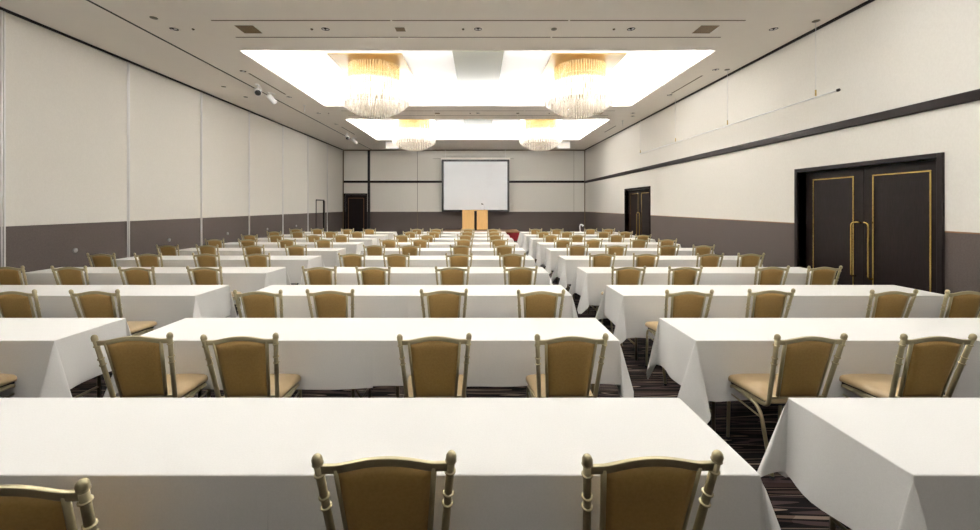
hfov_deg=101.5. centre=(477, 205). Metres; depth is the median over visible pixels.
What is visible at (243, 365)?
banquet chair
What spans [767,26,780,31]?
recessed light
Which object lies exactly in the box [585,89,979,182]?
trim
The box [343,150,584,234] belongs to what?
wall
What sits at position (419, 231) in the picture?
banquet chair
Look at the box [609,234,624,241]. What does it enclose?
banquet chair
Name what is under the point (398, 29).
ceiling vent
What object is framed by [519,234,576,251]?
tablecloth
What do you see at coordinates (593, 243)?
banquet chair
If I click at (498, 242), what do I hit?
banquet chair
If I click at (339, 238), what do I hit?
banquet chair
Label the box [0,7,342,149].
trim
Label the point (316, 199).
door
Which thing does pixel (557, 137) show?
crystal chandelier
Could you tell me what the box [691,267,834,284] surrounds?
tablecloth
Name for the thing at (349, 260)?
banquet chair
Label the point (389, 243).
banquet chair
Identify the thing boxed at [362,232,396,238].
tablecloth
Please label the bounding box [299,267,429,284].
tablecloth
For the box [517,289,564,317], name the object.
banquet chair
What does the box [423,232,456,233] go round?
tablecloth
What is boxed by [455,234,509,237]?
tablecloth
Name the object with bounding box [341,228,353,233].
banquet chair
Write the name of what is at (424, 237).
banquet chair
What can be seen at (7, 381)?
banquet chair
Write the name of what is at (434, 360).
banquet chair
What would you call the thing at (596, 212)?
trim
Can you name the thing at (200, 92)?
trim
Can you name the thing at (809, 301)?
tablecloth
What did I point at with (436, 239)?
tablecloth
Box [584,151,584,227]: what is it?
trim
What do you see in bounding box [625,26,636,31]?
recessed light
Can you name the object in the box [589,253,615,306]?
banquet chair
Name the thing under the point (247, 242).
banquet chair
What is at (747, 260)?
banquet chair
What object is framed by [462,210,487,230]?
lectern
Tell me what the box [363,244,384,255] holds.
banquet chair
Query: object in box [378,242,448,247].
tablecloth
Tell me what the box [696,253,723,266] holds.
banquet chair
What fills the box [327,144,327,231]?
trim
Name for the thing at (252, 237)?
banquet chair
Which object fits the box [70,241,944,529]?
floor
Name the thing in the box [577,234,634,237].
tablecloth
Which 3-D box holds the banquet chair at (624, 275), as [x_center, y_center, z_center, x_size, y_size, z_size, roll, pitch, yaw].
[1.967,1.240,5.474,0.456,0.920,0.537,0,0,-1]
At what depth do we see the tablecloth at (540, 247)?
10.13 m
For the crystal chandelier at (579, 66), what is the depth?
9.54 m
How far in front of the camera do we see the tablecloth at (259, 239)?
11.58 m
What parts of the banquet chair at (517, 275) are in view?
rail, panel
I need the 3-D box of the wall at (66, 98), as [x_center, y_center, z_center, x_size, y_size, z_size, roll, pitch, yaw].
[-7.340,-0.640,7.500,0.300,4.680,28.200,0,0,0]
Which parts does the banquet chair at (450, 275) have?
post, rail, panel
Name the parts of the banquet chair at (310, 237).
panel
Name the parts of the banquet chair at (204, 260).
rail, panel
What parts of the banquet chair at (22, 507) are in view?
panel, rail, post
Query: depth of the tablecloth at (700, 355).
2.90 m
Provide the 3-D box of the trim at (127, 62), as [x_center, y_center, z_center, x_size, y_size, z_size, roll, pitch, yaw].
[-7.183,-0.625,8.220,0.014,4.650,0.060,0,0,0]
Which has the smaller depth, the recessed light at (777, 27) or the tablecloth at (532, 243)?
the recessed light at (777, 27)
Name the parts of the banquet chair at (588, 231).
panel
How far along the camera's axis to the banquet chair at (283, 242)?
9.53 m
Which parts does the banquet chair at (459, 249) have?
rail, panel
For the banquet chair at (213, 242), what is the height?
0.920 m
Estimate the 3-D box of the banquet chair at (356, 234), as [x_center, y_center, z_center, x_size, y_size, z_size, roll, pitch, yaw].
[-3.774,1.240,12.708,0.456,0.920,0.537,0,0,0]
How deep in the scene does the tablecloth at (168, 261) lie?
7.24 m
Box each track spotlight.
[254,84,261,95]
[266,92,276,104]
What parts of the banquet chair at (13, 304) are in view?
rail, panel, post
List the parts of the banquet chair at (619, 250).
panel, rail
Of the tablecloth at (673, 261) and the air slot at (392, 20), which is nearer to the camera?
the air slot at (392, 20)
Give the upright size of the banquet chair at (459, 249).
0.920 m
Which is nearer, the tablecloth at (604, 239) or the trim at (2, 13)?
the trim at (2, 13)
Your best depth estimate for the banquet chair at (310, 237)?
10.96 m
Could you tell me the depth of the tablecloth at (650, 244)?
10.13 m
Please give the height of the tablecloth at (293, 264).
0.548 m
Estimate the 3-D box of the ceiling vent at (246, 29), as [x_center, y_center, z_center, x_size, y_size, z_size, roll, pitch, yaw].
[-3.870,-2.977,6.750,0.326,0.006,0.326,0,0,0]
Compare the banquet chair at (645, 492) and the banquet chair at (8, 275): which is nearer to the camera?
the banquet chair at (645, 492)
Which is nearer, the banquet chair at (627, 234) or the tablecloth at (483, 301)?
the tablecloth at (483, 301)
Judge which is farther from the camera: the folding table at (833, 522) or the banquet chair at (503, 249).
the banquet chair at (503, 249)
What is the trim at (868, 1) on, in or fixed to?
attached to the wall at (882, 55)
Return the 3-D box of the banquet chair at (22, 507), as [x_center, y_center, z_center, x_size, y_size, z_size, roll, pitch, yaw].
[-1.353,1.240,1.389,0.456,0.920,0.537,0,0,-2]
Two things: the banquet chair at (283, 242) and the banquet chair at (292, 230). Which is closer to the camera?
the banquet chair at (283, 242)
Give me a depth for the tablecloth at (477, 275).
5.79 m
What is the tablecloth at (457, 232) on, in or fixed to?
on the folding table
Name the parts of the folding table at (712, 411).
leg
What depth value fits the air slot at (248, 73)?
9.74 m
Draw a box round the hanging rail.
[639,23,840,153]
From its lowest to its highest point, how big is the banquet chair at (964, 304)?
0.920 m
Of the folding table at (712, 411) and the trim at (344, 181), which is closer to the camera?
the folding table at (712, 411)
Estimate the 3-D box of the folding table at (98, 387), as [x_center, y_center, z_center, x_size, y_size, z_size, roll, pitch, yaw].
[-3.960,1.339,3.189,1.770,0.722,0.570,0,0,0]
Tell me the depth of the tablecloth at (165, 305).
4.34 m
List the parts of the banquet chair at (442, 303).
post, panel, rail, post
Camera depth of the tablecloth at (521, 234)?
14.47 m
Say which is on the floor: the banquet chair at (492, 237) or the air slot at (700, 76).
the banquet chair at (492, 237)
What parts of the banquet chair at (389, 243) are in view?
panel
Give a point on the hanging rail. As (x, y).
(838, 89)
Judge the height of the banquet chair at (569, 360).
0.920 m
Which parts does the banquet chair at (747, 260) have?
panel, rail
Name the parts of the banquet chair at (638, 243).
panel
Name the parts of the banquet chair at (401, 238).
panel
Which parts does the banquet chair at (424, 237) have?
panel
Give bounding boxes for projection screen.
[441,149,509,211]
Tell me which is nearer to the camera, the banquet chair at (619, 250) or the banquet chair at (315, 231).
the banquet chair at (619, 250)
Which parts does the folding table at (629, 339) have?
leg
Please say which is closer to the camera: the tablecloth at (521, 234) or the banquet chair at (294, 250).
the banquet chair at (294, 250)
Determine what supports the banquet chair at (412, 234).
on the floor
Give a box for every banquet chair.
[0,265,27,284]
[0,289,41,317]
[0,373,16,397]
[0,477,99,529]
[50,266,89,284]
[68,289,156,385]
[86,253,116,266]
[90,332,210,397]
[118,266,155,284]
[133,253,162,266]
[156,245,179,255]
[186,266,240,304]
[192,253,220,266]
[196,244,218,254]
[200,332,301,397]
[204,239,224,247]
[233,289,283,317]
[238,239,256,247]
[241,234,257,241]
[241,244,264,254]
[243,253,270,266]
[266,231,280,235]
[267,234,283,241]
[277,239,295,247]
[284,244,306,284]
[289,228,301,231]
[290,231,304,237]
[302,266,336,284]
[305,234,321,241]
[306,289,353,317]
[311,228,323,233]
[311,450,456,529]
[313,239,332,247]
[323,231,337,237]
[333,234,348,241]
[338,253,365,266]
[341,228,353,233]
[349,231,363,237]
[355,266,390,284]
[363,228,375,233]
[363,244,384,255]
[379,239,397,247]
[383,253,409,266]
[394,234,409,241]
[397,333,471,397]
[398,245,420,255]
[403,231,416,237]
[410,228,422,233]
[410,239,429,247]
[419,234,434,241]
[420,288,467,317]
[427,231,440,237]
[430,228,442,233]
[435,266,469,284]
[445,253,472,266]
[450,244,471,254]
[454,238,472,246]
[457,234,473,241]
[460,231,474,237]
[462,229,473,233]
[487,228,499,231]
[487,231,501,235]
[487,234,503,241]
[489,239,507,247]
[493,244,515,255]
[499,253,525,266]
[503,266,537,284]
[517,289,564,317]
[526,333,608,397]
[529,228,541,233]
[536,231,550,237]
[543,234,559,241]
[550,229,562,233]
[551,239,572,273]
[560,231,573,237]
[566,244,588,288]
[569,234,585,241]
[581,449,723,529]
[584,228,596,233]
[584,239,602,247]
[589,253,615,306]
[597,231,610,237]
[601,266,645,333]
[602,228,614,233]
[605,245,627,255]
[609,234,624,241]
[618,231,632,237]
[630,238,648,247]
[632,253,659,266]
[635,234,650,241]
[645,289,713,385]
[657,244,679,255]
[658,238,676,245]
[667,266,702,284]
[692,244,714,255]
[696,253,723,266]
[726,333,847,479]
[737,253,764,266]
[745,288,795,317]
[754,265,789,284]
[805,266,842,284]
[839,333,976,397]
[865,289,918,317]
[939,289,979,317]
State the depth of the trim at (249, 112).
12.57 m
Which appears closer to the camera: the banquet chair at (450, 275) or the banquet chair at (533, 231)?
the banquet chair at (450, 275)
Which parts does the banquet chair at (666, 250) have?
panel, rail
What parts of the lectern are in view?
panel, panel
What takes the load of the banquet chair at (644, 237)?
on the floor
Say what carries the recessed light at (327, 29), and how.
in the ceiling
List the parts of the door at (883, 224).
gold moulding, handle, handle, gold moulding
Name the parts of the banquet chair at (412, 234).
panel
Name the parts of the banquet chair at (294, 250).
rail, panel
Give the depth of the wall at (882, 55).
7.05 m
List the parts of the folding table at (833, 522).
leg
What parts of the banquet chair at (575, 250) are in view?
rail, panel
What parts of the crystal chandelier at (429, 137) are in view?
ceiling plate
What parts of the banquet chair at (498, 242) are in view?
panel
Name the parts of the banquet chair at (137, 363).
post, rail, panel, rail, seat, post, leg, leg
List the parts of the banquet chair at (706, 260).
panel, rail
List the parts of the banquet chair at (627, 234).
panel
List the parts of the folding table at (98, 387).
leg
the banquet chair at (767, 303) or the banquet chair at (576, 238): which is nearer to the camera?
the banquet chair at (767, 303)
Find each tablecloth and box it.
[0,285,81,317]
[0,318,131,397]
[0,398,327,529]
[21,267,170,284]
[32,285,236,332]
[103,318,389,397]
[113,256,225,266]
[150,267,290,303]
[176,248,265,255]
[217,256,323,282]
[222,242,294,247]
[237,285,415,317]
[256,238,308,241]
[262,248,346,266]
[268,398,780,529]
[281,234,325,237]
[294,242,363,254]
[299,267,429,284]
[320,238,378,248]
[335,256,437,266]
[336,234,388,243]
[360,248,444,255]
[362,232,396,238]
[372,318,633,397]
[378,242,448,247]
[392,238,452,241]
[404,234,455,237]
[408,285,577,317]
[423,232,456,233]
[425,267,552,284]
[436,256,535,266]
[443,248,526,255]
[448,242,518,247]
[452,238,513,241]
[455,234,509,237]
[457,232,505,233]
[517,232,561,246]
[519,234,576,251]
[526,238,589,256]
[532,242,609,266]
[540,248,631,273]
[551,256,662,288]
[569,267,709,313]
[572,232,619,233]
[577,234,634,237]
[590,238,654,241]
[595,285,786,343]
[604,242,680,247]
[625,248,714,255]
[646,318,926,423]
[656,256,762,266]
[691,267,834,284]
[752,285,949,317]
[757,398,979,529]
[865,318,979,397]
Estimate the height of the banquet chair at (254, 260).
0.920 m
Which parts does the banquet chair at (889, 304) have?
post, panel, rail, post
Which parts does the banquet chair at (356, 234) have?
panel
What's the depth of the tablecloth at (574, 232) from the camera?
14.47 m
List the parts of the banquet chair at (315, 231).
panel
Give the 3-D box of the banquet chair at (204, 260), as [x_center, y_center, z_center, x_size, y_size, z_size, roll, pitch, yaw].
[-4.537,1.240,6.918,0.456,0.920,0.537,0,0,-1]
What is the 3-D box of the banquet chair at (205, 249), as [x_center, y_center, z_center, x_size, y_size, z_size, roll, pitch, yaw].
[-5.495,1.240,8.359,0.456,0.920,0.537,0,0,-1]
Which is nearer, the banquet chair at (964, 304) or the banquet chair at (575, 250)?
the banquet chair at (964, 304)
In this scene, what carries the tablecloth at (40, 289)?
on the folding table
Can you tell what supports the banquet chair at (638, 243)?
on the floor
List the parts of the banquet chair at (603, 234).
panel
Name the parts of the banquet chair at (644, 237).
panel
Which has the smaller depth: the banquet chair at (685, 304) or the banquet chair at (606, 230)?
the banquet chair at (685, 304)
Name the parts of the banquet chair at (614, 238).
panel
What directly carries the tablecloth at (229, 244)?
on the folding table
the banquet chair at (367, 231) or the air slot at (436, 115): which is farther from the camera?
the banquet chair at (367, 231)
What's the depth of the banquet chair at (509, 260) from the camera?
6.67 m
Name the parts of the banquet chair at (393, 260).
rail, panel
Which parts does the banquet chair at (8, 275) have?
panel, rail, post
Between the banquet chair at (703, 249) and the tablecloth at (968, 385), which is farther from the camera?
the banquet chair at (703, 249)
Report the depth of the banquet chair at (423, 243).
9.53 m
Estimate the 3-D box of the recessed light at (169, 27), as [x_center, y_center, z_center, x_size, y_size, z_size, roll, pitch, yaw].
[-5.120,-2.978,6.740,0.190,0.025,0.190,0,0,14]
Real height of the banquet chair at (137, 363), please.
0.920 m
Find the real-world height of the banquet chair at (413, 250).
0.920 m
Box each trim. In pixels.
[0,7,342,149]
[0,10,5,266]
[87,0,371,149]
[127,62,129,256]
[200,92,201,245]
[249,112,249,234]
[282,126,282,234]
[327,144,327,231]
[343,151,343,228]
[344,150,583,150]
[344,181,583,182]
[368,151,369,228]
[417,151,417,228]
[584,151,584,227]
[585,0,874,149]
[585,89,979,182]
[596,212,979,233]
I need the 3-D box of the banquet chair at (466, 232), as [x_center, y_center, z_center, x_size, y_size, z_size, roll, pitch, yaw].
[-0.341,1.240,12.705,0.456,0.920,0.537,0,0,-2]
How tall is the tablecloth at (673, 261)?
0.592 m
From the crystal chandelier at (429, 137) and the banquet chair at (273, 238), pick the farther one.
the crystal chandelier at (429, 137)
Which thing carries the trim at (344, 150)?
attached to the wall at (393, 206)
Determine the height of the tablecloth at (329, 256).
0.547 m
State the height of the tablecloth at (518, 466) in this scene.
0.520 m
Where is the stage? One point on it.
(513, 233)
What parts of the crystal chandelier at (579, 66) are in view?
crystal rod, ceiling plate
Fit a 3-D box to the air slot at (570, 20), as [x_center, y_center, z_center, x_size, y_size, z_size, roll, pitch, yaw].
[2.890,-2.978,6.430,2.820,0.003,0.026,0,0,0]
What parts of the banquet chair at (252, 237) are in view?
panel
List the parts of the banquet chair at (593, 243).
panel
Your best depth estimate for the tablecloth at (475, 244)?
10.13 m
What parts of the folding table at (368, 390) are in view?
leg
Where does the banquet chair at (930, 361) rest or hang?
on the floor
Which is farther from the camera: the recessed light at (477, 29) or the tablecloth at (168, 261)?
the tablecloth at (168, 261)
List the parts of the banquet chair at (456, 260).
rail, panel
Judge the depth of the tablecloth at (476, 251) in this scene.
8.68 m
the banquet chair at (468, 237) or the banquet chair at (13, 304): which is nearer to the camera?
the banquet chair at (13, 304)
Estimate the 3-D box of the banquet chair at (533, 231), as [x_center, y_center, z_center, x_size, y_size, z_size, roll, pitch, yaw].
[1.995,1.240,14.119,0.456,0.920,0.537,0,0,-2]
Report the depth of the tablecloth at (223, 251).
8.68 m
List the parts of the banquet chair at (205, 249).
rail, panel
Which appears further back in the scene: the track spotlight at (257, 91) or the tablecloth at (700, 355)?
the track spotlight at (257, 91)
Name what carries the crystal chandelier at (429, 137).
hanging from the ceiling
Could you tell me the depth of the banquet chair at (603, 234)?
12.46 m
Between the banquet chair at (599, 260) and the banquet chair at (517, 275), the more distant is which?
the banquet chair at (599, 260)
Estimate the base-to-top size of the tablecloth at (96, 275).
0.588 m
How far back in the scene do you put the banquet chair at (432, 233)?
12.45 m
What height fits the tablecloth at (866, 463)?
0.535 m
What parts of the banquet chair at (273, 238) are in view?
panel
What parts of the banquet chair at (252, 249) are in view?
rail, panel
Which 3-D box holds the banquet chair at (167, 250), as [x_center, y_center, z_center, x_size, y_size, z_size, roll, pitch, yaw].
[-6.264,1.240,8.313,0.456,0.920,0.537,0,0,0]
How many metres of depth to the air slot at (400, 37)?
7.08 m
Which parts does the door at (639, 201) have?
gold moulding, gold moulding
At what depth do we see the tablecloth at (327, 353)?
2.89 m
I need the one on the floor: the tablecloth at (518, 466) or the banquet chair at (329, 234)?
the banquet chair at (329, 234)
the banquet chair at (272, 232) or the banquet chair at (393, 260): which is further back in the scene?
the banquet chair at (272, 232)
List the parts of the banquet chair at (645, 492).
post, panel, rail, post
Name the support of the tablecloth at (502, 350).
on the folding table at (593, 385)
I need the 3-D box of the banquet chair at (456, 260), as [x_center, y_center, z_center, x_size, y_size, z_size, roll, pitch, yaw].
[-0.321,1.240,6.881,0.456,0.920,0.537,0,0,-1]
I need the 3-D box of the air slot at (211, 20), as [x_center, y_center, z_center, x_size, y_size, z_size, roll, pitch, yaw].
[-2.850,-2.978,6.430,2.880,0.003,0.026,0,0,0]
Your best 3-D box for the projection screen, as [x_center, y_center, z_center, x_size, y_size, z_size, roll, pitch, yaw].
[-0.130,-1.330,20.920,3.620,3.300,0.080,0,0,0]
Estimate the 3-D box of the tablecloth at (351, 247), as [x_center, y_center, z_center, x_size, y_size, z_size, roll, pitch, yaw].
[-3.888,1.269,10.415,1.924,0.591,0.909,0,0,0]
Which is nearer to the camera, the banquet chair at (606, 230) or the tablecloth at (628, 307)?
the tablecloth at (628, 307)
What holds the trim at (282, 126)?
attached to the wall at (66, 98)
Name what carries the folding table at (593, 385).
on the floor
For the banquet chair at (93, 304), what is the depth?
3.77 m
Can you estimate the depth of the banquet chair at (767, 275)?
5.24 m
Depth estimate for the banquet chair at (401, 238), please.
11.01 m
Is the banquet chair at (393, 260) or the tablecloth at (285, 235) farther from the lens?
the tablecloth at (285, 235)
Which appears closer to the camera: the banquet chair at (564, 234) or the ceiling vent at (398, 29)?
the ceiling vent at (398, 29)
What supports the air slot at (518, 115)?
attached to the ceiling
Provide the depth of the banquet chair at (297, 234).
12.43 m
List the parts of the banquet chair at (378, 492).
post, rail, panel, post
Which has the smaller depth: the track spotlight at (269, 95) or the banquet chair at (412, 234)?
the track spotlight at (269, 95)
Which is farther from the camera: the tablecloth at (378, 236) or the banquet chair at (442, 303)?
the tablecloth at (378, 236)
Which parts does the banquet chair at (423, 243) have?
panel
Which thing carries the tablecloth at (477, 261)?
on the folding table
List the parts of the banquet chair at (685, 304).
leg, seat, post, leg, panel, rail, post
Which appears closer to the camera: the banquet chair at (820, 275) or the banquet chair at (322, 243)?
the banquet chair at (820, 275)
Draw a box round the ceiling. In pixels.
[0,0,867,149]
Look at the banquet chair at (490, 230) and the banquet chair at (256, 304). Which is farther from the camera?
the banquet chair at (490, 230)
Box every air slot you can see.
[211,20,389,20]
[236,37,397,37]
[248,73,285,94]
[348,115,434,115]
[392,20,567,20]
[400,37,549,37]
[436,115,516,115]
[518,115,607,115]
[552,37,720,37]
[570,20,745,20]
[672,76,701,92]
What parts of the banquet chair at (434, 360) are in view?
post, panel, rail, rail, seat, post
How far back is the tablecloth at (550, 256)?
8.68 m
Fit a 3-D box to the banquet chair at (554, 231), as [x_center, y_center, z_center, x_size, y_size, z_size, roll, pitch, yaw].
[2.734,1.240,14.107,0.456,0.920,0.537,0,0,0]
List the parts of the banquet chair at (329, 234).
panel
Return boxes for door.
[316,199,324,231]
[344,193,366,231]
[624,186,650,237]
[794,152,944,293]
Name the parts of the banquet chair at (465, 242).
panel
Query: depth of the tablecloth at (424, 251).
8.68 m
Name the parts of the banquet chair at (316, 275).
post, rail, panel, post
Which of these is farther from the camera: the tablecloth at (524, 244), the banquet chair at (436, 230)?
the banquet chair at (436, 230)
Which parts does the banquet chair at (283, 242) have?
panel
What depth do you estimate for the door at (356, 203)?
21.40 m
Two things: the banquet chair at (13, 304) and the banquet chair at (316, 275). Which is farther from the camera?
the banquet chair at (316, 275)
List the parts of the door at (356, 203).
gold moulding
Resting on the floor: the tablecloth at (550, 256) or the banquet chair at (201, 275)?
the banquet chair at (201, 275)
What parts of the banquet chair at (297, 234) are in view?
panel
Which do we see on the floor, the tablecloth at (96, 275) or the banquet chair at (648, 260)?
the banquet chair at (648, 260)
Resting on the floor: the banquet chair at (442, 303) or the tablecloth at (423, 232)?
the banquet chair at (442, 303)
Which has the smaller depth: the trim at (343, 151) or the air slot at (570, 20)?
the air slot at (570, 20)
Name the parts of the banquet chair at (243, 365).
post, rail, panel, rail, seat, post, leg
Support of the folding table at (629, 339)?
on the floor
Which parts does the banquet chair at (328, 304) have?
post, rail, panel, post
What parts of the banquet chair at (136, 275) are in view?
post, rail, panel, post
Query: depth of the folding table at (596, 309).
5.99 m
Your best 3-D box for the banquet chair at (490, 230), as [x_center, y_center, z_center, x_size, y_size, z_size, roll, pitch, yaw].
[0.517,1.240,14.114,0.456,0.920,0.537,0,0,-3]
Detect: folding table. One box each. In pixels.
[72,375,100,397]
[198,388,370,397]
[396,384,594,397]
[588,305,597,313]
[620,338,636,359]
[710,401,714,430]
[830,516,847,529]
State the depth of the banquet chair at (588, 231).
13.87 m
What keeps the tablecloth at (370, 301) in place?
on the folding table
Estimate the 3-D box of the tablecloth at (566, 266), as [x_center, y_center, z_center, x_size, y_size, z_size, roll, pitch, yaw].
[2.392,1.264,7.547,1.916,0.580,0.839,0,0,0]
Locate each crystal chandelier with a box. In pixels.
[327,53,413,113]
[392,119,436,146]
[518,119,562,146]
[540,53,626,113]
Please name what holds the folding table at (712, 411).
on the floor
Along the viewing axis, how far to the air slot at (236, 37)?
7.08 m
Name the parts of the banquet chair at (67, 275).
post, rail, panel, post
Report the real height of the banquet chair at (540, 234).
0.920 m
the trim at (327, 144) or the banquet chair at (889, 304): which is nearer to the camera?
the banquet chair at (889, 304)
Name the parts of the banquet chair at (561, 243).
panel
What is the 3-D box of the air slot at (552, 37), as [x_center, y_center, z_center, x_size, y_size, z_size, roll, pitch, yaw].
[2.800,-2.978,7.070,2.980,0.003,0.026,0,0,0]
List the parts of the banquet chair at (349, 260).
rail, panel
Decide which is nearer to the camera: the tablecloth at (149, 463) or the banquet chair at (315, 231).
the tablecloth at (149, 463)
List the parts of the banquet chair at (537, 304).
post, rail, panel, post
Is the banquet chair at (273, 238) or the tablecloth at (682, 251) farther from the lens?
the banquet chair at (273, 238)
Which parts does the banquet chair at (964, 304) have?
post, panel, rail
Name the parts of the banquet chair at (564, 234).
panel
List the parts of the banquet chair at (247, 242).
panel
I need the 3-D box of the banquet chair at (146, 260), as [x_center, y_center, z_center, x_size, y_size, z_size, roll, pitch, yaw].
[-5.497,1.240,6.899,0.456,0.920,0.537,0,0,-2]
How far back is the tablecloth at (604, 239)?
11.58 m
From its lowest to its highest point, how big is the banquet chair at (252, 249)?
0.920 m
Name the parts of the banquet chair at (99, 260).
rail, panel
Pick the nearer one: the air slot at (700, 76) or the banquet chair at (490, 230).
the air slot at (700, 76)
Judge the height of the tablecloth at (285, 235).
0.542 m
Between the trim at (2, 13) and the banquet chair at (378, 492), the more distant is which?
the trim at (2, 13)
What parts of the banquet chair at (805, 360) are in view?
leg, post, leg, seat, seat, leg, rail, panel, rail, post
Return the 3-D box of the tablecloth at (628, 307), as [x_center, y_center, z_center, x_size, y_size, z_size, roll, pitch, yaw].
[2.393,1.267,4.653,1.914,0.587,0.813,0,0,0]
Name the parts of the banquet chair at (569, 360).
post, seat, rail, rail, panel, post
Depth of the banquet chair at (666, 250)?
8.13 m
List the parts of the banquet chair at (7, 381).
leg, seat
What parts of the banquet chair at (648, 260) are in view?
panel, rail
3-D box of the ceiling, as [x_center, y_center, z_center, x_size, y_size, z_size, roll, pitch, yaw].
[-0.745,-3.220,7.500,13.490,0.480,28.200,0,0,0]
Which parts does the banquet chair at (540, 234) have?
panel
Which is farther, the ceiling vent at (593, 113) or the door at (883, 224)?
the ceiling vent at (593, 113)
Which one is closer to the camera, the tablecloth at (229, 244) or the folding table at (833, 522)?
the folding table at (833, 522)
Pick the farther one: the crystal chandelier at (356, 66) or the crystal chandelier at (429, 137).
the crystal chandelier at (429, 137)
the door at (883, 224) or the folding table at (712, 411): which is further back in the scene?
the door at (883, 224)
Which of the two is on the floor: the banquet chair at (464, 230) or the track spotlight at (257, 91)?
the banquet chair at (464, 230)
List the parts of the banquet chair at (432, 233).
panel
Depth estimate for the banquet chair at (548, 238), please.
11.01 m
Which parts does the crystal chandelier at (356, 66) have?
ceiling plate, crystal rod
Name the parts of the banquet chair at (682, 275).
post, panel, rail, post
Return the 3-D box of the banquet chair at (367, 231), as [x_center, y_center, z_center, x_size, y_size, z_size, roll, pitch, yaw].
[-3.776,1.240,14.115,0.456,0.920,0.537,0,0,-2]
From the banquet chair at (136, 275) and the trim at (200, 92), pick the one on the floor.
the banquet chair at (136, 275)
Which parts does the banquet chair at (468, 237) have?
panel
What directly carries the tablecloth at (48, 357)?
on the folding table at (98, 387)
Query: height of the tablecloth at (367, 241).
0.614 m
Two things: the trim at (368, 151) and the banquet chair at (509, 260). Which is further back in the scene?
the trim at (368, 151)
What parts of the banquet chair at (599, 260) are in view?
rail, panel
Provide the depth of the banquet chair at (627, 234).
12.46 m
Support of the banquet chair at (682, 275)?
on the floor
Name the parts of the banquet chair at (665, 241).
panel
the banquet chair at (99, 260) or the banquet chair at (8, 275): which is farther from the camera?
the banquet chair at (99, 260)
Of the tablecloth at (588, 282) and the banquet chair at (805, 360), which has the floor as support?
the banquet chair at (805, 360)
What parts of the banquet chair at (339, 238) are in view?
panel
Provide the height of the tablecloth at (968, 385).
0.569 m
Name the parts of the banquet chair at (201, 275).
post, rail, panel, post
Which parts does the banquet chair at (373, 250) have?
rail, panel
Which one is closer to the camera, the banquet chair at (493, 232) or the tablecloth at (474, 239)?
the tablecloth at (474, 239)
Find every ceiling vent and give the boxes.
[233,25,263,33]
[351,112,363,114]
[394,27,406,31]
[591,112,603,114]
[691,25,720,33]
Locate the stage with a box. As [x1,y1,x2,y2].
[443,229,519,240]
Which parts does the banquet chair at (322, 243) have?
panel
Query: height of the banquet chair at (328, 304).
0.920 m
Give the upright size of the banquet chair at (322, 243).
0.920 m
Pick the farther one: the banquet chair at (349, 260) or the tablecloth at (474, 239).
the tablecloth at (474, 239)
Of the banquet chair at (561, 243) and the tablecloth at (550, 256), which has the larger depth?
the banquet chair at (561, 243)
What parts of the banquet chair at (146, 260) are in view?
rail, panel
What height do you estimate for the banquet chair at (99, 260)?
0.920 m
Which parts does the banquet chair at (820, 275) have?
post, panel, rail, post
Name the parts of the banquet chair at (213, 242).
panel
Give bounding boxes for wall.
[6,12,342,272]
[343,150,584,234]
[585,0,979,317]
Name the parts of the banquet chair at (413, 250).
rail, panel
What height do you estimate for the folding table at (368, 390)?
0.722 m
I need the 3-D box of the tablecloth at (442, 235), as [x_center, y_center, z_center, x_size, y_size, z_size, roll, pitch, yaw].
[-1.718,1.253,13.358,1.932,0.560,0.846,0,0,-2]
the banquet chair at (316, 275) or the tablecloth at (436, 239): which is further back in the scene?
the tablecloth at (436, 239)
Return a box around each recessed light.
[167,26,180,31]
[320,26,330,31]
[472,26,483,31]
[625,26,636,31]
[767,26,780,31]
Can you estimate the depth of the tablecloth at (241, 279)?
5.79 m
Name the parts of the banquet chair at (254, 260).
rail, panel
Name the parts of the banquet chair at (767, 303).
post, panel, rail, post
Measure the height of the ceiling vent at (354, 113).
0.006 m
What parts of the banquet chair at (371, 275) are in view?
post, rail, panel, post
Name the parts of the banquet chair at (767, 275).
post, panel, rail, post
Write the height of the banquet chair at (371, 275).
0.920 m
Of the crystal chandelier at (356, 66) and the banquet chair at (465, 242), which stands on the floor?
the banquet chair at (465, 242)
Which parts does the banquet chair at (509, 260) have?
rail, panel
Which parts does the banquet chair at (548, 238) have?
panel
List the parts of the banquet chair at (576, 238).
panel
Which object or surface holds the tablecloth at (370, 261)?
on the folding table
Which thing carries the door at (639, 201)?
in the wall at (882, 55)
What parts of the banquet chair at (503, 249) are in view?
rail, panel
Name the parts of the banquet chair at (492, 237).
panel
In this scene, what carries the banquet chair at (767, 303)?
on the floor
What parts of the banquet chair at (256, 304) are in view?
post, rail, panel, post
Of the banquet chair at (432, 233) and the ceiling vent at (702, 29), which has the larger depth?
the banquet chair at (432, 233)
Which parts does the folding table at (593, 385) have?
leg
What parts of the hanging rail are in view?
rod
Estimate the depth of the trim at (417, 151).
21.29 m
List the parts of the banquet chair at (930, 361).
seat, leg, seat, post, rail, panel, rail, post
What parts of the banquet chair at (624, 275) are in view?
panel, rail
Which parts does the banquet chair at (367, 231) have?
panel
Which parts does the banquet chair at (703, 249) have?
panel, rail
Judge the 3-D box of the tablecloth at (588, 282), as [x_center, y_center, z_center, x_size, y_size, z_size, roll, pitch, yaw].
[2.391,1.260,6.104,1.931,0.572,0.869,0,0,0]
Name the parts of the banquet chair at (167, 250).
rail, panel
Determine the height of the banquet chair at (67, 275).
0.920 m
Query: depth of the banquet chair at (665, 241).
9.55 m
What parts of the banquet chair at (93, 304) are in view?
post, rail, panel, post, seat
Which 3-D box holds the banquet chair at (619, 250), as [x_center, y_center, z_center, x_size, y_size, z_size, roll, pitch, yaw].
[2.789,1.240,8.315,0.456,0.920,0.537,0,0,0]

